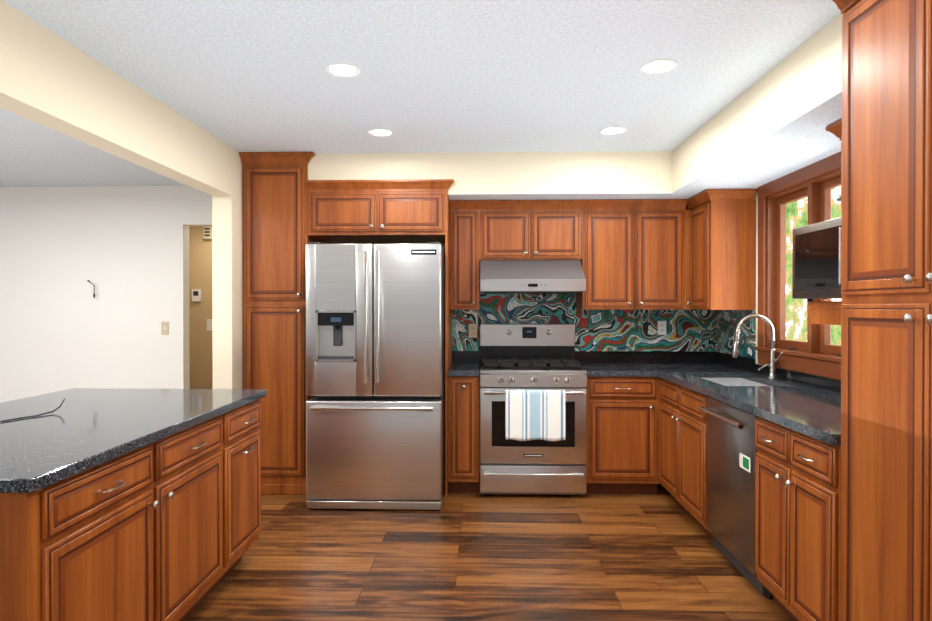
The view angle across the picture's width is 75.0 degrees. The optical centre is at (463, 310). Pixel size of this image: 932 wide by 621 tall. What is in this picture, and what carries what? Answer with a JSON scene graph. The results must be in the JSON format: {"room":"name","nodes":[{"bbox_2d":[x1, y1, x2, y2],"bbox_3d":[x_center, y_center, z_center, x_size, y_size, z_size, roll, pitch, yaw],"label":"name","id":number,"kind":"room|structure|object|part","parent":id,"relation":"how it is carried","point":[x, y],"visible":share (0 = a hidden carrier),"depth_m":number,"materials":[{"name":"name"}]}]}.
{"room":"kitchen","nodes":[
{"label":"kitchen","id":0,"kind":"room"},
{"bbox_2d":[0,186,211,402],"bbox_3d":[-3.198,0.093,5.708,2.930,2.500,0.120,0,0,2],"label":"wall","id":1,"kind":"structure","parent":0,"point":[124,250],"depth_m":5.65,"materials":[{"name":"white paint"}]},
{"bbox_2d":[161,322,168,334],"bbox_3d":[-2.770,0.164,5.630,0.070,0.120,0.009,0,0,2],"label":"switch plate","id":2,"kind":"object","parent":1,"relation":"attached to","point":[164,328],"visible":1,"depth_m":5.63,"materials":[{"name":"beige plastic"}]},
{"bbox_2d":[0,0,231,195],"bbox_3d":[-1.791,-0.964,1.264,0.140,0.340,6.030,0,0,2],"label":"beam","id":3,"kind":"structure","parent":0,"point":[51,80],"depth_m":2.79,"materials":[{"name":"beige paint"}]},
{"bbox_2d":[189,226,212,388],"bbox_3d":[-2.733,0.088,6.735,3.800,2.500,0.100,0,0,2],"label":"wall","id":4,"kind":"structure","parent":0,"point":[200,313],"depth_m":6.68,"materials":[{"name":"beige paint"}]},
{"bbox_2d":[192,289,200,301],"bbox_3d":[-2.938,-0.165,6.672,0.095,0.135,0.032,0,0,2],"label":"thermostat","id":5,"kind":"object","parent":4,"relation":"attached to","point":[196,295],"visible":0.92,"depth_m":6.66,"materials":[{"name":"white plastic"}]},
{"bbox_2d":[203,226,211,238],"bbox_3d":[-2.801,-0.882,6.654,0.100,0.200,0.052,0,0,2],"label":"door chime","id":6,"kind":"object","parent":4,"relation":"attached to","point":[207,232],"visible":0.65,"depth_m":6.63,"materials":[{"name":"beige plastic"}]},
{"bbox_2d":[207,319,211,330],"bbox_3d":[-2.795,0.161,6.680,0.070,0.125,0.012,0,0,2],"label":"light switch","id":7,"kind":"object","parent":4,"relation":"attached to","point":[209,324],"visible":0.71,"depth_m":6.68,"materials":[{"name":"white plastic"}]},
{"bbox_2d":[212,148,242,388],"bbox_3d":[-1.685,0.097,4.944,0.140,2.500,1.320,0,0,2],"label":"wall","id":8,"kind":"structure","parent":0,"point":[227,345],"depth_m":4.29,"materials":[{"name":"beige paint"}]},
{"bbox_2d":[0,0,840,186],"bbox_3d":[-1.251,-1.181,2.633,7.000,0.080,8.800,0,0,2],"label":"ceiling","id":9,"kind":"structure","parent":0,"point":[450,76],"depth_m":2.88,"materials":[{"name":"white paint"}]},
{"bbox_2d":[325,62,360,76],"bbox_3d":[-0.570,-1.138,2.874,0.168,0.007,0.168,0,0,2],"label":"recessed light","id":10,"kind":"object","parent":9,"relation":"in","point":[340,69],"visible":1,"depth_m":2.87,"materials":[{"name":"white"}]},
{"bbox_2d":[368,128,393,136],"bbox_3d":[-0.531,-1.143,3.903,0.168,0.007,0.168,0,0,2],"label":"recessed light","id":11,"kind":"object","parent":9,"relation":"in","point":[380,132],"visible":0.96,"depth_m":3.90,"materials":[{"name":"white"}]},
{"bbox_2d":[599,126,626,134],"bbox_3d":[0.950,-1.143,3.860,0.168,0.007,0.168,0,0,2],"label":"recessed light","id":12,"kind":"object","parent":9,"relation":"in","point":[613,130],"visible":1,"depth_m":3.85,"materials":[{"name":"white plastic"}]},
{"bbox_2d":[640,59,677,73],"bbox_3d":[0.910,-1.138,2.831,0.168,0.007,0.168,0,0,2],"label":"recessed light","id":13,"kind":"object","parent":9,"relation":"in","point":[657,66],"visible":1,"depth_m":2.83,"materials":[{"name":"white plastic"}]},
{"bbox_2d":[184,473,792,620],"bbox_3d":[-1.251,1.389,2.647,7.000,0.060,8.800,0,0,2],"label":"floor","id":14,"kind":"structure","parent":0,"point":[659,556],"depth_m":3.21,"materials":[{"name":"brown wood"}]},
{"bbox_2d":[0,399,260,620],"bbox_3d":[-1.651,0.922,2.515,1.099,0.876,1.722,0,0,2],"label":"kitchen island","id":15,"kind":"object","parent":14,"relation":"on","point":[168,528],"visible":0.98,"depth_m":2.16,"materials":[{"name":"brown wood"}]},
{"bbox_2d":[0,388,266,492],"bbox_3d":[-1.677,0.463,2.519,1.107,0.038,1.780,0,0,2],"label":"island countertop","id":16,"kind":"structure","parent":15,"relation":"on","point":[79,430],"depth_m":2.39,"materials":[{"name":"stone"}]},
{"bbox_2d":[0,399,64,421],"bbox_3d":[-1.799,0.415,2.543,0.077,0.055,0.274,0,0,2],"label":"wire","id":17,"kind":"object","parent":16,"relation":"on","point":[34,415],"depth_m":2.53,"materials":[{"name":"black plastic"}]},
{"bbox_2d":[239,152,327,494],"bbox_3d":[-1.349,0.099,4.729,0.537,2.498,0.663,0,0,2],"label":"pantry","id":18,"kind":"object","parent":14,"relation":"on","point":[276,238],"visible":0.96,"depth_m":4.43,"materials":[{"name":"brown wood"}]},
{"bbox_2d":[306,235,451,509],"bbox_3d":[-0.583,0.399,4.525,0.938,1.900,1.030,0,0,2],"label":"fridge","id":19,"kind":"object","parent":14,"relation":"on","point":[375,374],"depth_m":4.08,"materials":[{"name":"grey metal"}]},
{"bbox_3d":[-0.116,0.398,4.723,0.017,1.900,0.607,0,0,2],"label":"fridge end panel","id":20,"kind":"part","parent":19,"relation":"part of","materials":[{"name":"brown wood"}]},
{"bbox_2d":[448,376,478,492],"bbox_3d":[0.009,0.910,4.712,0.226,0.876,0.627,0,0,2],"label":"base cabinet","id":21,"kind":"object","parent":14,"relation":"on","point":[463,391],"depth_m":4.40,"materials":[{"name":"brown wood"}]},
{"bbox_2d":[448,363,478,375],"bbox_3d":[0.008,0.452,4.703,0.227,0.039,0.638,0,0,2],"label":"countertop","id":22,"kind":"structure","parent":21,"relation":"on","point":[455,369],"depth_m":4.46,"materials":[{"name":"stone"}]},
{"bbox_2d":[480,324,586,495],"bbox_3d":[0.507,0.730,4.631,0.764,1.238,0.699,0,0,2],"label":"range","id":23,"kind":"object","parent":14,"relation":"on","point":[527,356],"visible":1,"depth_m":4.35,"materials":[{"name":"silver metal"}]},
{"bbox_2d":[505,390,565,440],"bbox_3d":[0.507,0.742,4.291,0.421,0.358,0.048,0,0,2],"label":"towel","id":24,"kind":"object","parent":23,"relation":"hanging from","point":[534,415],"visible":0.98,"depth_m":4.27,"materials":[{"name":"fabric"}]},
{"bbox_2d":[586,376,659,493],"bbox_3d":[1.162,0.910,4.678,0.530,0.876,0.627,0,0,2],"label":"base cabinet","id":25,"kind":"object","parent":14,"relation":"on","point":[622,434],"depth_m":4.37,"materials":[{"name":"brown wood"}]},
{"bbox_2d":[583,363,655,376],"bbox_3d":[1.145,0.452,4.670,0.499,0.039,0.638,0,0,2],"label":"countertop","id":26,"kind":"structure","parent":25,"relation":"on","point":[593,369],"depth_m":4.46,"materials":[{"name":"stone"}]},
{"bbox_2d":[698,396,772,599],"bbox_3d":[1.647,0.921,3.143,0.668,0.872,0.607,0,0,2],"label":"dishwasher","id":27,"kind":"object","parent":14,"relation":"on","point":[731,449],"visible":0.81,"depth_m":3.09,"materials":[{"name":"grey metal"}]},
{"bbox_2d":[755,416,840,620],"bbox_3d":[1.669,0.922,2.506,0.647,0.876,0.656,0,0,2],"label":"base cabinet","id":28,"kind":"object","parent":14,"relation":"on","point":[797,516],"depth_m":2.44,"materials":[{"name":"brown wood"}]},
{"bbox_2d":[668,363,739,370],"bbox_3d":[1.754,0.452,4.638,0.360,0.039,0.667,0,0,2],"label":"countertop","id":29,"kind":"structure","parent":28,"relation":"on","point":[683,366],"depth_m":4.61,"materials":[{"name":"stone"}]},
{"bbox_2d":[644,363,840,444],"bbox_3d":[1.693,0.458,3.575,0.660,0.039,2.797,0,0,2],"label":"countertop","id":30,"kind":"structure","parent":28,"relation":"on","point":[812,412],"depth_m":3.08,"materials":[{"name":"stone"}]},
{"bbox_2d":[703,378,768,385],"bbox_3d":[1.736,0.571,3.897,0.408,0.190,0.768,0,0,2],"label":"sink","id":31,"kind":"object","parent":30,"relation":"in","point":[733,381],"depth_m":4.27,"materials":[{"name":"silver metal"}]},
{"bbox_2d":[732,314,782,378],"bbox_3d":[1.866,0.229,3.842,0.288,0.413,0.158,0,0,2],"label":"faucet","id":32,"kind":"object","parent":30,"relation":"on","point":[772,366],"visible":1,"depth_m":3.88,"materials":[{"name":"silver metal"}]},
{"bbox_2d":[832,0,931,620],"bbox_3d":[1.629,0.115,1.722,0.683,2.498,0.892,0,0,2],"label":"pantry","id":33,"kind":"object","parent":14,"relation":"on","point":[886,422],"visible":1,"depth_m":1.91,"materials":[{"name":"brown wood"}]},
{"bbox_2d":[308,151,671,193],"bbox_3d":[0.462,-1.002,4.705,3.195,0.300,0.600,0,0,2],"label":"ceiling soffit","id":34,"kind":"structure","parent":0,"point":[558,172],"depth_m":4.41,"materials":[{"name":"beige paint"}]},
{"bbox_2d":[373,207,688,472],"bbox_3d":[0.290,0.096,5.076,3.800,2.500,0.120,0,0,2],"label":"wall","id":35,"kind":"structure","parent":0,"point":[443,246],"depth_m":5.03,"materials":[{"name":"beige"}]},
{"bbox_2d":[306,179,453,243],"bbox_3d":[-0.598,-0.750,4.704,1.071,0.392,0.661,0,0,2],"label":"upper cabinet","id":36,"kind":"object","parent":35,"relation":"attached to","point":[378,211],"visible":1,"depth_m":4.41,"materials":[{"name":"brown wood"}]},
{"bbox_2d":[450,199,691,309],"bbox_3d":[0.824,-0.425,4.805,1.850,0.836,0.381,0,0,2],"label":"upper cabinet","id":37,"kind":"object","parent":35,"relation":"attached to","point":[632,254],"visible":0.98,"depth_m":4.64,"materials":[{"name":"brown wood"}]},
{"bbox_2d":[480,260,585,293],"bbox_3d":[0.512,-0.261,4.701,0.766,0.251,0.597,0,0,2],"label":"range hood","id":38,"kind":"object","parent":37,"relation":"attached to","point":[532,276],"visible":1,"depth_m":4.46,"materials":[{"name":"grey metal"}]},
{"bbox_2d":[452,293,711,362],"bbox_3d":[0.968,0.145,4.990,2.130,0.572,0.008,0,0,2],"label":"backsplash","id":39,"kind":"structure","parent":35,"relation":"attached to","point":[633,336],"depth_m":4.98,"materials":[{"name":"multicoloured tile"}]},
{"bbox_2d":[469,324,476,337],"bbox_3d":[0.078,0.167,5.008,0.070,0.114,0.007,0,0,2],"label":"electrical outlet","id":40,"kind":"object","parent":39,"relation":"attached to","point":[472,330],"visible":1,"depth_m":5.01,"materials":[{"name":"beige plastic"}]},
{"bbox_2d":[658,321,665,334],"bbox_3d":[1.623,0.142,4.963,0.070,0.114,0.007,0,0,2],"label":"electrical outlet","id":41,"kind":"object","parent":39,"relation":"attached to","point":[661,327],"visible":1,"depth_m":4.96,"materials":[{"name":"white plastic"}]},
{"bbox_2d":[448,12,842,206],"bbox_3d":[0.944,-0.994,3.589,2.166,0.304,2.803,0,0,2],"label":"soffit","id":42,"kind":"structure","parent":0,"point":[804,77],"depth_m":3.14,"materials":[{"name":"beige paint"}]},
{"bbox_2d":[755,191,839,380],"bbox_3d":[2.029,0.115,1.555,0.120,2.500,6.820,0,0,2],"label":"wall","id":43,"kind":"structure","parent":0,"point":[756,198],"depth_m":4.22,"materials":[{"name":"beige paint"}]},
{"bbox_2d":[686,189,757,309],"bbox_3d":[1.867,-0.423,4.442,0.364,0.836,0.480,0,0,2],"label":"upper cabinet","id":44,"kind":"object","parent":43,"relation":"attached to","point":[722,249],"visible":0.96,"depth_m":4.25,"materials":[{"name":"brown wood"}]},
{"bbox_2d":[712,310,840,392],"bbox_3d":[2.019,0.219,3.564,0.008,0.438,2.798,0,0,2],"label":"backsplash","id":45,"kind":"structure","parent":43,"relation":"attached to","point":[724,322],"depth_m":4.42,"materials":[{"name":"black tile"}]},
{"bbox_2d":[755,151,840,380],"bbox_3d":[2.068,-0.241,3.562,0.148,1.220,1.250,0,0,2],"label":"window","id":46,"kind":"structure","parent":43,"relation":"in","point":[817,353],"depth_m":3.85,"materials":[{"name":"brown wood"}]},
{"bbox_2d":[807,301,841,324],"bbox_3d":[1.746,0.011,2.442,0.433,0.098,0.542,0,0,2],"label":"shelf","id":47,"kind":"object","parent":43,"relation":"attached to","point":[826,312],"visible":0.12,"depth_m":2.58,"materials":[{"name":"brown wood"}]},
{"bbox_2d":[792,217,841,301],"bbox_3d":[1.695,-0.203,2.458,0.513,0.329,0.560,0,0,2],"label":"microwave","id":48,"kind":"object","parent":47,"relation":"on","point":[816,266],"visible":0.27,"depth_m":2.53,"materials":[{"name":"black glass"}]},
{"bbox_2d":[825,119,841,211],"bbox_3d":[1.810,-0.635,2.459,0.364,0.391,0.588,0,0,2],"label":"upper cabinet","id":49,"kind":"object","parent":43,"relation":"attached to","point":[835,128],"visible":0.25,"depth_m":2.69,"materials":[{"name":"brown wood"}]},
{"label":"outside","id":50,"kind":"structure","parent":0,"visible":0},
{"bbox_2d":[786,186,841,345],"bbox_3d":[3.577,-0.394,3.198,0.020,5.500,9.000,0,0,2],"label":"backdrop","id":51,"kind":"structure","parent":50,"point":[790,227],"depth_m":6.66,"materials":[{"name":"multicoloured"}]}
]}

